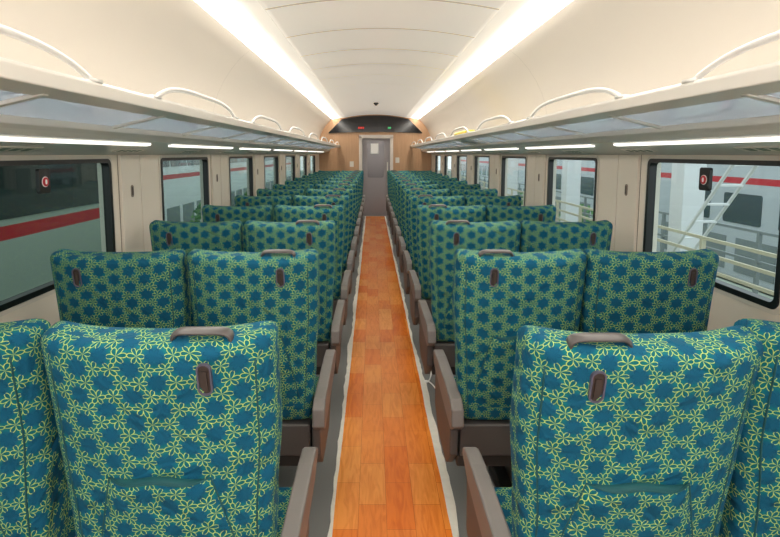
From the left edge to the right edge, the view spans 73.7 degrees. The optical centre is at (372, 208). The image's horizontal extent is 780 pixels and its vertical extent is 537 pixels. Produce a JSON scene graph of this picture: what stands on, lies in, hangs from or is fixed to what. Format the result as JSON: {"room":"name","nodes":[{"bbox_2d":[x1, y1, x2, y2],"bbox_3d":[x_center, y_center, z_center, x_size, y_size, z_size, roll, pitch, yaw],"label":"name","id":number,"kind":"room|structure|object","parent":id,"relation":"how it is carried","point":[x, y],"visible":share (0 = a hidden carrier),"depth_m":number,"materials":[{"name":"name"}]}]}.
{"room":"train carriage","nodes":[
{"label":"train carriage","id":0,"kind":"room"},
{"bbox_2d":[0,0,331,486],"bbox_3d":[-1.245,-0.196,5.258,0.410,2.510,16.500,0,6,0],"label":"wall","id":1,"kind":"structure","parent":0,"point":[147,47],"depth_m":3.07,"materials":[{"name":"beige plastic"}]},
{"bbox_2d":[0,156,116,316],"bbox_3d":[-1.400,0.067,2.284,0.040,0.593,1.014,0,6,0],"label":"window","id":2,"kind":"structure","parent":1,"relation":"in","point":[18,301],"depth_m":2.30,"materials":[{"name":"black"}]},
{"bbox_2d":[35,168,50,193],"bbox_3d":[-1.367,-0.115,2.160,0.022,0.103,0.072,0,6,0],"label":"sign","id":3,"kind":"object","parent":2,"relation":"attached to","point":[42,175],"visible":1,"depth_m":2.14,"materials":[{"name":"black plastic"}]},
{"bbox_2d":[131,185,133,196],"bbox_3d":[-1.369,-0.100,2.961,0.006,0.068,0.028,0,6,0],"label":"coat hook","id":4,"kind":"object","parent":1,"relation":"attached to","point":[132,186],"visible":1,"depth_m":2.96,"materials":[{"name":"brown"}]},
{"bbox_2d":[0,24,339,154],"bbox_3d":[-1.114,-0.694,5.201,0.551,0.303,16.490,0,6,0],"label":"luggage rack","id":5,"kind":"object","parent":1,"relation":"attached to","point":[43,111],"visible":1,"depth_m":2.03,"materials":[{"name":"white"}]},
{"bbox_2d":[0,137,150,145],"bbox_3d":[-1.181,-0.267,2.079,0.025,0.015,1.330,0,6,0],"label":"lamp","id":6,"kind":"object","parent":5,"relation":"attached to","point":[10,139],"depth_m":2.02,"materials":[{"name":"white plastic"}]},
{"bbox_2d":[168,145,232,148],"bbox_3d":[-1.181,-0.436,3.690,0.025,0.015,1.330,0,6,0],"label":"lamp","id":7,"kind":"object","parent":5,"relation":"attached to","point":[183,146],"depth_m":3.58,"materials":[{"name":"white plastic"}]},
{"bbox_2d":[240,148,270,149],"bbox_3d":[-1.181,-0.605,5.301,0.025,0.015,1.330,0,6,0],"label":"lamp","id":8,"kind":"object","parent":5,"relation":"attached to","point":[240,148],"depth_m":5.18,"materials":[{"name":"white plastic"}]},
{"bbox_2d":[158,155,209,221],"bbox_3d":[-1.400,-0.102,3.896,0.040,0.593,1.014,0,6,0],"label":"window","id":9,"kind":"structure","parent":1,"relation":"in","point":[204,158],"depth_m":3.78,"materials":[{"name":"black"}]},
{"bbox_2d":[228,155,253,205],"bbox_3d":[-1.400,-0.272,5.507,0.040,0.593,1.014,0,6,0],"label":"window","id":10,"kind":"structure","parent":1,"relation":"in","point":[250,157],"depth_m":5.70,"materials":[{"name":"black"}]},
{"bbox_2d":[264,155,278,188],"bbox_3d":[-1.400,-0.441,7.118,0.040,0.593,1.014,0,6,0],"label":"window","id":11,"kind":"structure","parent":1,"relation":"in","point":[265,156],"depth_m":7.56,"materials":[{"name":"black"}]},
{"bbox_2d":[285,155,294,180],"bbox_3d":[-1.400,-0.610,8.729,0.040,0.593,1.014,0,6,0],"label":"window","id":12,"kind":"structure","parent":1,"relation":"in","point":[292,156],"depth_m":9.17,"materials":[{"name":"black"}]},
{"bbox_2d":[300,154,306,174],"bbox_3d":[-1.400,-0.780,10.340,0.040,0.593,1.014,0,6,0],"label":"window","id":13,"kind":"structure","parent":1,"relation":"in","point":[304,155],"depth_m":10.79,"materials":[{"name":"black"}]},
{"bbox_2d":[310,154,314,172],"bbox_3d":[-1.400,-0.949,11.951,0.040,0.593,1.014,0,6,0],"label":"window","id":14,"kind":"structure","parent":1,"relation":"in","point":[313,155],"depth_m":12.39,"materials":[{"name":"black"}]},
{"bbox_2d":[319,115,430,171],"bbox_3d":[0.060,-1.157,13.493,3.060,2.700,0.080,0,6,0],"label":"wall","id":15,"kind":"structure","parent":0,"point":[414,159],"depth_m":13.41,"materials":[{"name":"brown wood"}]},
{"bbox_2d":[329,116,421,132],"bbox_3d":[0.060,-2.156,13.317,2.400,0.445,0.058,0,6,0],"label":"wall display","id":16,"kind":"object","parent":15,"relation":"attached to","point":[360,123],"visible":1,"depth_m":13.30,"materials":[{"name":"black plastic"}]},
{"bbox_2d":[362,138,389,215],"bbox_3d":[0.080,-0.814,13.534,0.740,2.010,0.090,0,6,0],"label":"door","id":17,"kind":"structure","parent":15,"relation":"in","point":[375,167],"depth_m":13.52,"materials":[{"name":"grey metal"}]},
{"bbox_2d":[371,143,377,153],"bbox_3d":[0.040,-1.554,13.441,0.200,0.260,0.008,0,6,0],"label":"paper notice","id":18,"kind":"object","parent":17,"relation":"attached to","point":[374,146],"visible":1,"depth_m":13.44,"materials":[{"name":"white paper"}]},
{"bbox_2d":[359,135,392,170],"bbox_3d":[0.080,-0.858,13.519,0.880,2.100,0.130,0,6,0],"label":"door frame","id":19,"kind":"structure","parent":15,"relation":"attached to","point":[360,136],"depth_m":13.37,"materials":[{"name":"beige"}]},
{"bbox_2d":[258,0,507,117],"bbox_3d":[0.060,-1.533,5.118,2.400,0.200,16.500,0,6,0],"label":"ceiling","id":20,"kind":"structure","parent":0,"point":[390,54],"depth_m":4.54,"materials":[{"name":"white plastic"}]},
{"bbox_2d":[195,0,344,118],"bbox_3d":[-0.885,-1.469,5.104,0.370,0.070,16.420,0,6,0],"label":"ceiling light","id":21,"kind":"object","parent":20,"relation":"attached to","point":[247,20],"visible":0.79,"depth_m":4.24,"materials":[{"name":"white plastic"}]},
{"bbox_2d":[406,0,571,118],"bbox_3d":[1.005,-1.469,5.104,0.370,0.070,16.420,0,6,0],"label":"ceiling light","id":22,"kind":"object","parent":20,"relation":"attached to","point":[515,19],"visible":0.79,"depth_m":4.26,"materials":[{"name":"white plastic"}]},
{"bbox_2d":[279,216,495,536],"bbox_3d":[0.060,1.040,5.891,3.060,0.080,17.500,0,6,0],"label":"floor","id":23,"kind":"structure","parent":0,"point":[319,517],"depth_m":2.73,"materials":[{"name":"grey plastic"}]},
{"bbox_2d":[0,318,317,536],"bbox_3d":[-0.751,0.842,1.487,1.118,1.235,0.665,0,6,0],"label":"seat","id":24,"kind":"object","parent":23,"relation":"on","point":[150,432],"visible":1,"depth_m":1.17,"materials":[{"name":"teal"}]},
{"bbox_2d":[67,487,75,536],"bbox_3d":[-1.024,1.041,1.598,0.444,0.125,0.460,0,6,0],"label":"seat cushion","id":25,"kind":"object","parent":24,"relation":"on","point":[71,529],"depth_m":1.63,"materials":[{"name":"fabric"}]},
{"bbox_2d":[277,487,291,536],"bbox_3d":[-0.481,1.041,1.598,0.444,0.125,0.460,0,6,0],"label":"seat cushion","id":26,"kind":"object","parent":24,"relation":"on","point":[284,492],"depth_m":1.70,"materials":[{"name":"fabric"}]},
{"bbox_2d":[50,249,335,465],"bbox_3d":[-0.751,0.747,2.383,1.118,1.237,0.663,0,6,0],"label":"seat","id":27,"kind":"object","parent":23,"relation":"on","point":[148,289],"visible":0.46,"depth_m":2.06,"materials":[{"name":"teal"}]},
{"bbox_2d":[309,376,318,418],"bbox_3d":[-0.481,0.947,2.493,0.444,0.125,0.460,0,6,0],"label":"seat cushion","id":28,"kind":"object","parent":27,"relation":"on","point":[317,377],"depth_m":2.59,"materials":[{"name":"fabric"}]},
{"bbox_2d":[149,220,344,374],"bbox_3d":[-0.751,0.650,3.298,1.118,1.237,0.663,0,6,0],"label":"seat","id":29,"kind":"object","parent":23,"relation":"on","point":[226,236],"visible":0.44,"depth_m":2.95,"materials":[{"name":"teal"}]},
{"bbox_2d":[202,204,350,324],"bbox_3d":[-0.751,0.554,4.213,1.118,1.237,0.663,0,6,0],"label":"seat","id":30,"kind":"object","parent":23,"relation":"on","point":[319,212],"visible":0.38,"depth_m":3.87,"materials":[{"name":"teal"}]},
{"bbox_2d":[234,195,354,293],"bbox_3d":[-0.751,0.458,5.128,1.118,1.237,0.663,0,6,0],"label":"seat","id":31,"kind":"object","parent":23,"relation":"on","point":[298,200],"visible":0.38,"depth_m":4.78,"materials":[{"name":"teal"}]},
{"bbox_2d":[256,188,356,272],"bbox_3d":[-0.751,0.362,6.043,1.118,1.237,0.663,0,6,0],"label":"seat","id":32,"kind":"object","parent":23,"relation":"on","point":[336,191],"visible":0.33,"depth_m":5.70,"materials":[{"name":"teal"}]},
{"bbox_2d":[273,183,358,256],"bbox_3d":[-0.751,0.266,6.958,1.118,1.237,0.663,0,6,0],"label":"seat","id":33,"kind":"object","parent":23,"relation":"on","point":[305,187],"visible":0.23,"depth_m":6.61,"materials":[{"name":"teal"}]},
{"bbox_2d":[285,180,360,244],"bbox_3d":[-0.751,0.170,7.873,1.118,1.237,0.663,0,6,0],"label":"seat","id":34,"kind":"object","parent":23,"relation":"on","point":[287,182],"visible":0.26,"depth_m":7.53,"materials":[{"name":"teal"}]},
{"bbox_2d":[294,177,361,234],"bbox_3d":[-0.751,0.073,8.788,1.118,1.237,0.663,0,6,0],"label":"seat","id":35,"kind":"object","parent":23,"relation":"on","point":[359,215],"visible":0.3,"depth_m":8.44,"materials":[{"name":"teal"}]},
{"bbox_2d":[302,175,362,224],"bbox_3d":[-0.751,-0.023,9.703,1.118,1.237,0.663,0,6,0],"label":"seat","id":36,"kind":"object","parent":23,"relation":"on","point":[303,176],"visible":0.2,"depth_m":9.36,"materials":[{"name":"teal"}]},
{"bbox_2d":[308,173,363,218],"bbox_3d":[-0.751,-0.119,10.618,1.118,1.237,0.663,0,6,0],"label":"seat","id":37,"kind":"object","parent":23,"relation":"on","point":[309,174],"visible":0.18,"depth_m":10.27,"materials":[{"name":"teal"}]},
{"bbox_2d":[313,171,364,205],"bbox_3d":[-0.751,-0.215,11.533,1.118,1.237,0.663,0,6,0],"label":"seat","id":38,"kind":"object","parent":23,"relation":"on","point":[357,172],"visible":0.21,"depth_m":11.18,"materials":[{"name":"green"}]},
{"bbox_2d":[318,170,364,210],"bbox_3d":[-0.751,-0.311,12.448,1.118,1.237,0.663,0,6,0],"label":"seat","id":39,"kind":"object","parent":23,"relation":"on","point":[338,171],"visible":0.18,"depth_m":12.11,"materials":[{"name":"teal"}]},
{"bbox_2d":[327,216,458,536],"bbox_3d":[0.078,1.039,5.489,0.608,0.005,16.100,0,6,0],"label":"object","id":40,"kind":"structure","parent":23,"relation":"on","point":[391,477],"depth_m":3.05,"materials":[{"name":"orange wood"}]},
{"bbox_2d":[386,170,431,210],"bbox_3d":[0.852,-0.311,12.448,1.080,1.237,0.663,0,6,0],"label":"seat","id":41,"kind":"object","parent":23,"relation":"on","point":[387,196],"visible":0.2,"depth_m":12.13,"materials":[{"name":"green"}]},
{"bbox_2d":[387,171,436,214],"bbox_3d":[0.852,-0.215,11.533,1.080,1.237,0.663,0,6,0],"label":"seat","id":42,"kind":"object","parent":23,"relation":"on","point":[388,199],"visible":0.16,"depth_m":11.19,"materials":[{"name":"green fabric"}]},
{"bbox_2d":[388,173,441,220],"bbox_3d":[0.852,-0.119,10.618,1.080,1.237,0.663,0,6,0],"label":"seat","id":43,"kind":"object","parent":23,"relation":"on","point":[391,174],"visible":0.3,"depth_m":10.29,"materials":[{"name":"green fabric"}]},
{"bbox_2d":[389,175,448,226],"bbox_3d":[0.852,-0.023,9.703,1.080,1.237,0.663,0,6,0],"label":"seat","id":44,"kind":"object","parent":23,"relation":"on","point":[391,208],"visible":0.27,"depth_m":9.38,"materials":[{"name":"green fabric"}]},
{"bbox_2d":[391,177,456,234],"bbox_3d":[0.852,0.073,8.788,1.080,1.237,0.663,0,6,0],"label":"seat","id":45,"kind":"object","parent":23,"relation":"on","point":[393,215],"visible":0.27,"depth_m":8.46,"materials":[{"name":"green fabric"}]},
{"bbox_2d":[424,372,434,387],"bbox_3d":[0.403,1.216,3.759,0.084,0.009,0.622,0,6,0],"label":"cable","id":46,"kind":"object","parent":23,"relation":"on","point":[425,381],"visible":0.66,"depth_m":3.68,"materials":[{"name":"white plastic"}]},
{"bbox_2d":[393,180,467,244],"bbox_3d":[0.852,0.170,7.873,1.080,1.237,0.663,0,6,0],"label":"seat","id":47,"kind":"object","parent":23,"relation":"on","point":[396,222],"visible":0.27,"depth_m":7.54,"materials":[{"name":"green fabric"}]},
{"bbox_2d":[395,183,480,256],"bbox_3d":[0.852,0.266,6.958,1.080,1.237,0.663,0,6,0],"label":"seat","id":48,"kind":"object","parent":23,"relation":"on","point":[399,230],"visible":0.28,"depth_m":6.63,"materials":[{"name":"green fabric"}]},
{"bbox_2d":[398,188,497,272],"bbox_3d":[0.852,0.362,6.043,1.080,1.237,0.663,0,6,0],"label":"seat","id":49,"kind":"object","parent":23,"relation":"on","point":[403,245],"visible":0.23,"depth_m":5.71,"materials":[{"name":"green fabric"}]},
{"bbox_2d":[403,195,521,293],"bbox_3d":[0.852,0.458,5.128,1.080,1.237,0.663,0,6,0],"label":"seat","id":50,"kind":"object","parent":23,"relation":"on","point":[410,261],"visible":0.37,"depth_m":4.80,"materials":[{"name":"green fabric"}]},
{"bbox_2d":[409,204,555,324],"bbox_3d":[0.852,0.554,4.213,1.080,1.237,0.663,0,6,0],"label":"seat","id":51,"kind":"object","parent":23,"relation":"on","point":[420,289],"visible":0.27,"depth_m":3.88,"materials":[{"name":"green fabric"}]},
{"bbox_2d":[418,220,612,374],"bbox_3d":[0.852,0.650,3.298,1.080,1.237,0.663,0,6,0],"label":"seat","id":52,"kind":"object","parent":23,"relation":"on","point":[436,330],"visible":0.4,"depth_m":2.96,"materials":[{"name":"green fabric"}]},
{"bbox_2d":[433,249,718,486],"bbox_3d":[0.852,0.747,2.383,1.080,1.237,0.663,0,6,0],"label":"seat","id":53,"kind":"object","parent":23,"relation":"on","point":[497,292],"visible":0.44,"depth_m":2.06,"materials":[{"name":"green fabric"}]},
{"bbox_2d":[462,318,779,536],"bbox_3d":[0.852,0.846,1.476,1.080,1.230,0.688,0,6,0],"label":"seat","id":54,"kind":"object","parent":23,"relation":"on","point":[612,434],"visible":1,"depth_m":1.15,"materials":[{"name":"green fabric"}]},
{"bbox_2d":[494,487,512,536],"bbox_3d":[0.592,1.041,1.598,0.444,0.125,0.460,0,6,0],"label":"seat cushion","id":55,"kind":"object","parent":54,"relation":"on","point":[504,494],"depth_m":1.72,"materials":[{"name":"fabric"}]},
{"bbox_2d":[419,0,779,330],"bbox_3d":[1.365,-0.196,5.258,0.410,2.510,16.500,0,6,0],"label":"wall","id":56,"kind":"structure","parent":0,"point":[626,47],"depth_m":3.10,"materials":[{"name":"beige plastic"}]},
{"bbox_2d":[435,154,440,172],"bbox_3d":[1.520,-0.959,12.051,0.040,0.593,1.014,0,6,0],"label":"window","id":57,"kind":"structure","parent":56,"relation":"in","point":[436,155],"depth_m":12.49,"materials":[{"name":"black"}]},
{"bbox_2d":[444,154,451,177],"bbox_3d":[1.520,-0.790,10.440,0.040,0.593,1.014,0,6,0],"label":"window","id":58,"kind":"structure","parent":56,"relation":"in","point":[446,155],"depth_m":10.88,"materials":[{"name":"black"}]},
{"bbox_2d":[457,155,466,180],"bbox_3d":[1.520,-0.621,8.829,0.040,0.593,1.014,0,6,0],"label":"window","id":59,"kind":"structure","parent":56,"relation":"in","point":[458,156],"depth_m":9.26,"materials":[{"name":"black"}]},
{"bbox_2d":[474,155,489,188],"bbox_3d":[1.520,-0.451,7.217,0.040,0.593,1.014,0,6,0],"label":"window","id":60,"kind":"structure","parent":56,"relation":"in","point":[476,156],"depth_m":7.65,"materials":[{"name":"black"}]},
{"bbox_2d":[501,155,527,205],"bbox_3d":[1.520,-0.282,5.606,0.040,0.593,1.014,0,6,0],"label":"window","id":61,"kind":"structure","parent":56,"relation":"in","point":[504,157],"depth_m":5.76,"materials":[{"name":"black"}]},
{"bbox_2d":[546,155,599,221],"bbox_3d":[1.520,-0.113,3.995,0.040,0.593,1.014,0,6,0],"label":"window","id":62,"kind":"structure","parent":56,"relation":"in","point":[551,158],"depth_m":3.90,"materials":[{"name":"black"}]},
{"bbox_2d":[410,30,779,154],"bbox_3d":[1.234,-0.694,5.201,0.551,0.303,16.490,0,6,0],"label":"luggage rack","id":63,"kind":"object","parent":56,"relation":"attached to","point":[735,112],"visible":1,"depth_m":2.08,"materials":[{"name":"white"}]},
{"bbox_2d":[454,130,474,134],"bbox_3d":[1.125,-0.869,6.143,0.220,0.085,0.800,0,6,0],"label":"bag","id":64,"kind":"object","parent":63,"relation":"on","point":[465,131],"visible":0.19,"depth_m":5.92,"materials":[{"name":"yellow plastic"}]},
{"bbox_2d":[484,148,517,149],"bbox_3d":[1.301,-0.611,5.351,0.025,0.015,1.330,0,6,0],"label":"lamp","id":65,"kind":"object","parent":63,"relation":"attached to","point":[484,148],"depth_m":5.24,"materials":[{"name":"white plastic"}]},
{"bbox_2d":[525,145,594,148],"bbox_3d":[1.301,-0.441,3.739,0.025,0.015,1.330,0,6,0],"label":"lamp","id":66,"kind":"object","parent":63,"relation":"attached to","point":[549,146],"depth_m":3.63,"materials":[{"name":"white plastic"}]},
{"bbox_2d":[613,137,779,145],"bbox_3d":[1.301,-0.272,2.128,0.025,0.015,1.330,0,6,0],"label":"lamp","id":67,"kind":"object","parent":63,"relation":"attached to","point":[728,139],"depth_m":2.04,"materials":[{"name":"white plastic"}]},
{"bbox_2d":[625,184,627,195],"bbox_3d":[1.489,-0.111,3.060,0.006,0.068,0.028,0,6,0],"label":"coat hook","id":68,"kind":"object","parent":56,"relation":"attached to","point":[626,185],"visible":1,"depth_m":3.05,"materials":[{"name":"brown"}]},
{"bbox_2d":[641,156,779,314],"bbox_3d":[1.520,0.057,2.384,0.040,0.593,1.014,0,6,0],"label":"window","id":69,"kind":"structure","parent":56,"relation":"in","point":[765,304],"depth_m":2.24,"materials":[{"name":"black"}]},
{"bbox_2d":[699,167,712,190],"bbox_3d":[1.487,-0.133,2.329,0.022,0.103,0.072,0,6,0],"label":"sign","id":70,"kind":"object","parent":69,"relation":"attached to","point":[706,174],"visible":1,"depth_m":2.31,"materials":[{"name":"black plastic"}]},
{"label":"outside","id":71,"kind":"structure","parent":0,"visible":0},
{"bbox_2d":[300,170,773,296],"bbox_3d":[10.060,-0.553,32.621,100.000,0.100,115.000,0,6,0],"label":"ground","id":72,"kind":"structure","parent":71,"point":[301,171],"depth_m":11.62,"materials":[{"name":"concrete"}]},
{"bbox_2d":[0,163,101,300],"bbox_3d":[-4.634,0.342,4.159,2.612,4.030,8.200,0,6,0],"label":"carriage","id":73,"kind":"object","parent":72,"relation":"on","point":[33,225],"visible":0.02,"depth_m":5.22,"materials":[{"name":"grey metal"}]},
{"bbox_2d":[190,202,200,221],"bbox_3d":[-5.256,0.344,17.084,1.202,1.365,2.949,0,6,0],"label":"bush","id":74,"kind":"object","parent":72,"relation":"on","point":[197,217],"visible":0.06,"depth_m":16.49,"materials":[{"name":"green plant"}]},
{"bbox_2d":[163,157,290,221],"bbox_3d":[-7.834,-1.989,26.336,2.612,4.030,35.200,0,6,0],"label":"carriage","id":75,"kind":"object","parent":72,"relation":"on","point":[181,178],"visible":0.12,"depth_m":18.54,"materials":[{"name":"white"}]},
{"bbox_2d":[559,204,592,221],"bbox_3d":[5.950,0.553,14.956,1.278,1.402,2.967,0,6,0],"label":"bush","id":76,"kind":"object","parent":72,"relation":"on","point":[587,211],"visible":0.03,"depth_m":14.86,"materials":[{"name":"green plant"}]},
{"bbox_2d":[461,157,779,289],"bbox_3d":[8.850,-1.738,23.950,2.620,4.030,44.000,0,6,0],"label":"carriage","id":77,"kind":"object","parent":72,"relation":"on","point":[756,206],"visible":0.32,"depth_m":10.85,"materials":[{"name":"silver metal"}]},
{"bbox_2d":[559,221,772,299],"bbox_3d":[3.860,0.341,18.135,1.600,1.150,44.000,0,6,0],"label":"platform","id":78,"kind":"object","parent":72,"relation":"on","point":[717,278],"visible":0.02,"depth_m":6.50,"materials":[{"name":"concrete"}]},
{"bbox_2d":[507,158,517,195],"bbox_3d":[4.000,-1.931,14.880,0.480,4.050,0.400,0,6,0],"label":"support column","id":79,"kind":"structure","parent":78,"relation":"on","point":[512,174],"depth_m":14.85,"materials":[{"name":"white"}]},
{"bbox_2d":[560,160,580,221],"bbox_3d":[4.000,-1.460,10.404,0.480,4.050,0.400,0,6,0],"label":"support column","id":80,"kind":"structure","parent":78,"relation":"on","point":[571,169],"depth_m":10.39,"materials":[{"name":"white concrete"}]},
{"bbox_2d":[438,170,776,295],"bbox_3d":[3.210,-0.712,18.517,0.040,0.865,31.020,0,6,0],"label":"metal railing","id":81,"kind":"object","parent":78,"relation":"on","point":[702,243],"visible":0.11,"depth_m":4.93,"materials":[{"name":"beige"}]},
{"bbox_2d":[448,169,778,293],"bbox_3d":[4.510,-0.662,18.522,0.040,0.765,31.020,0,6,0],"label":"metal railing","id":82,"kind":"object","parent":78,"relation":"on","point":[757,262],"visible":0.2,"depth_m":6.45,"materials":[{"name":"grey metal"}]},
{"bbox_2d":[667,163,706,251],"bbox_3d":[4.000,-1.053,6.526,0.480,4.050,0.400,0,6,0],"label":"support column","id":83,"kind":"structure","parent":78,"relation":"on","point":[686,199],"depth_m":6.52,"materials":[{"name":"white concrete"}]},
{"bbox_2d":[671,165,757,251],"bbox_3d":[3.525,0.047,5.435,0.261,2.074,1.827,0,6,0],"label":"step ladder","id":84,"kind":"object","parent":78,"relation":"on","point":[719,184],"visible":0.41,"depth_m":5.30,"materials":[{"name":"white metal"}]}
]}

